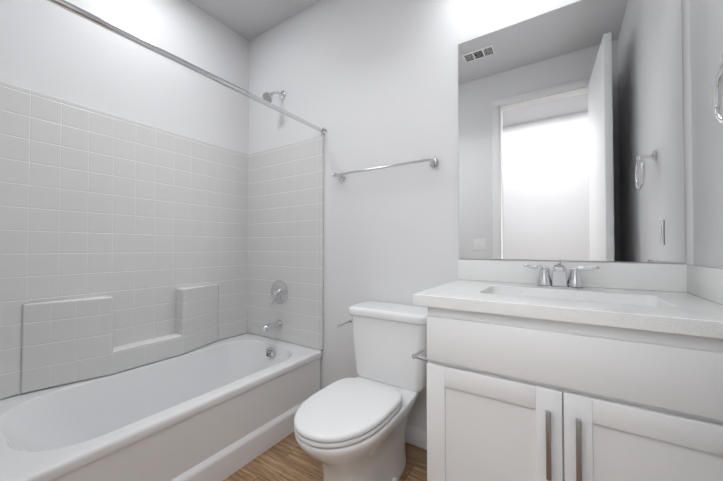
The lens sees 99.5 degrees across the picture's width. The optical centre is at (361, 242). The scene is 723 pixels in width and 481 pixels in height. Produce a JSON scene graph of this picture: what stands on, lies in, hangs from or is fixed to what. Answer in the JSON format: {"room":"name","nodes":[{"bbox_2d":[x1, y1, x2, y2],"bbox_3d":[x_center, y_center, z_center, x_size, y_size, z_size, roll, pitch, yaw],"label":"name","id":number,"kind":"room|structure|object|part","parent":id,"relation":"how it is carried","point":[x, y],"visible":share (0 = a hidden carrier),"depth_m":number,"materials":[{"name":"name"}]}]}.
{"room":"bathroom","nodes":[
{"label":"bathroom","id":0,"kind":"room"},
{"bbox_2d":[0,0,248,399],"bbox_3d":[-1.439,-0.277,1.777,0.120,2.750,1.740,-1,-1,33],"label":"wall","id":1,"kind":"structure","parent":0,"point":[49,48],"depth_m":1.83,"materials":[{"name":"white paint"}]},
{"bbox_2d":[0,81,323,398],"bbox_3d":[-1.024,-0.013,1.573,0.794,1.431,1.619,-1,-1,33],"label":"tiled wall","id":2,"kind":"structure","parent":1,"relation":"attached to","point":[126,244],"depth_m":1.80,"materials":[{"name":"white tile"}]},
{"bbox_2d":[262,320,281,332],"bbox_3d":[-0.640,0.594,2.175,0.060,0.069,0.151,-1,-1,33],"label":"spout","id":3,"kind":"object","parent":2,"relation":"attached to","point":[278,323],"depth_m":2.16,"materials":[{"name":"silver metal"}]},
{"bbox_2d":[270,280,287,304],"bbox_3d":[-0.617,0.361,2.214,0.170,0.172,0.068,-1,-1,33],"label":"handle","id":4,"kind":"object","parent":2,"relation":"attached to","point":[279,291],"depth_m":2.21,"materials":[{"name":"silver metal"}]},
{"bbox_2d":[187,0,319,40],"bbox_3d":[-0.171,-1.707,0.173,4.020,0.060,3.320,-1,-1,33],"label":"ceiling","id":5,"kind":"structure","parent":0,"point":[249,20],"depth_m":2.19,"materials":[{"name":"grey paint"}]},
{"bbox_2d":[223,432,426,480],"bbox_3d":[-0.171,1.103,0.129,4.020,0.060,3.320,-1,-1,33],"label":"floor","id":6,"kind":"structure","parent":0,"point":[287,458],"depth_m":1.50,"materials":[{"name":"brown wood"}]},
{"bbox_2d":[0,280,321,480],"bbox_3d":[-1.025,0.680,1.563,0.812,0.830,1.616,-1,-1,33],"label":"bathtub","id":7,"kind":"object","parent":6,"relation":"on","point":[221,410],"visible":0.98,"depth_m":1.48,"materials":[{"name":"white ceramic"}]},
{"bbox_2d":[266,347,273,357],"bbox_3d":[-0.642,0.769,2.141,0.072,0.072,0.020,-1,-1,33],"label":"overflow drain","id":8,"kind":"object","parent":7,"relation":"in","point":[270,350],"depth_m":2.13,"materials":[{"name":"silver metal"}]},
{"bbox_2d":[294,301,427,480],"bbox_3d":[0.009,0.713,1.383,0.470,0.758,0.764,-1,-1,33],"label":"toilet","id":9,"kind":"object","parent":6,"relation":"on","point":[349,429],"visible":0.96,"depth_m":1.34,"materials":[{"name":"white ceramic"}]},
{"bbox_3d":[-0.082,0.431,1.646,0.035,0.032,0.130,-1,-1,33],"label":"lever","id":10,"kind":"part","parent":9,"relation":"part of","materials":[{"name":"silver metal"}]},
{"bbox_3d":[-0.053,0.679,1.271,0.349,0.050,0.509,-1,-1,33],"label":"seat","id":11,"kind":"part","parent":9,"relation":"part of","materials":[{"name":"white plastic"}]},
{"bbox_3d":[0.164,0.523,1.605,0.450,0.371,0.226,-1,-1,33],"label":"tank","id":12,"kind":"part","parent":9,"relation":"part of","materials":[{"name":"white ceramic"}]},
{"bbox_2d":[411,260,722,480],"bbox_3d":[0.657,0.580,1.071,0.868,1.014,0.608,-1,-1,33],"label":"bathroom vanity","id":13,"kind":"object","parent":6,"relation":"on","point":[561,371],"visible":1,"depth_m":0.86,"materials":[{"name":"white paint"}]},
{"bbox_2d":[412,280,722,338],"bbox_3d":[0.681,0.196,1.078,0.828,0.037,0.582,-1,-1,33],"label":"countertop","id":14,"kind":"structure","parent":13,"relation":"on","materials":[{"name":"stone"}]},
{"bbox_2d":[524,262,598,288],"bbox_3d":[0.782,0.127,1.210,0.256,0.104,0.110,-1,-1,33],"label":"faucet","id":15,"kind":"object","parent":14,"relation":"on","point":[559,277],"depth_m":1.20,"materials":[{"name":"silver metal"}]},
{"bbox_2d":[249,0,692,430],"bbox_3d":[0.170,-0.276,1.838,2.750,2.750,0.120,-1,-1,33],"label":"wall","id":16,"kind":"structure","parent":0,"point":[367,84],"depth_m":1.81,"materials":[{"name":"white paint"}]},
{"bbox_2d":[47,0,326,134],"bbox_3d":[-0.699,-0.758,1.373,0.060,0.060,1.619,-1,-1,33],"label":"shower rod","id":17,"kind":"object","parent":16,"relation":"attached to","point":[78,11],"visible":0.96,"depth_m":1.24,"materials":[{"name":"silver metal"}]},
{"bbox_2d":[262,90,285,102],"bbox_3d":[-0.631,-1.056,2.196,0.076,0.142,0.173,-1,-1,33],"label":"shower head","id":18,"kind":"object","parent":16,"relation":"attached to","point":[266,96],"visible":0.98,"depth_m":2.16},
{"bbox_2d":[332,157,438,180],"bbox_3d":[0.110,-0.422,1.757,0.667,0.048,0.084,-1,-1,33],"label":"towel bar","id":19,"kind":"object","parent":16,"relation":"attached to","point":[433,161],"visible":1,"depth_m":1.68,"materials":[{"name":"silver metal"}]},
{"bbox_2d":[406,424,426,449],"bbox_3d":[0.130,1.051,1.763,0.898,0.095,0.013,-1,-1,33],"label":"baseboard","id":20,"kind":"structure","parent":16,"relation":"attached to","point":[415,436],"depth_m":1.64,"materials":[{"name":"white paint"}]},
{"bbox_2d":[458,0,685,262],"bbox_3d":[0.832,-0.470,1.334,0.806,1.090,0.006,-1,-1,33],"label":"mirror","id":21,"kind":"object","parent":16,"relation":"attached to","point":[571,141],"visible":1,"depth_m":1.28,"materials":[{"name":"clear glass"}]},
{"bbox_2d":[689,0,722,267],"bbox_3d":[0.764,-0.299,0.341,0.120,2.750,1.740,-1,-1,33],"label":"wall","id":22,"kind":"structure","parent":0,"point":[706,32],"depth_m":0.99,"materials":[{"name":"white paint"}]},
{"bbox_2d":[713,54,722,123],"bbox_3d":[0.885,-0.376,0.705,0.072,0.188,0.163,-1,-1,33],"label":"towel ring","id":23,"kind":"object","parent":22,"relation":"attached to","point":[717,99],"visible":1,"depth_m":0.77,"materials":[{"name":"silver metal"}]}
]}

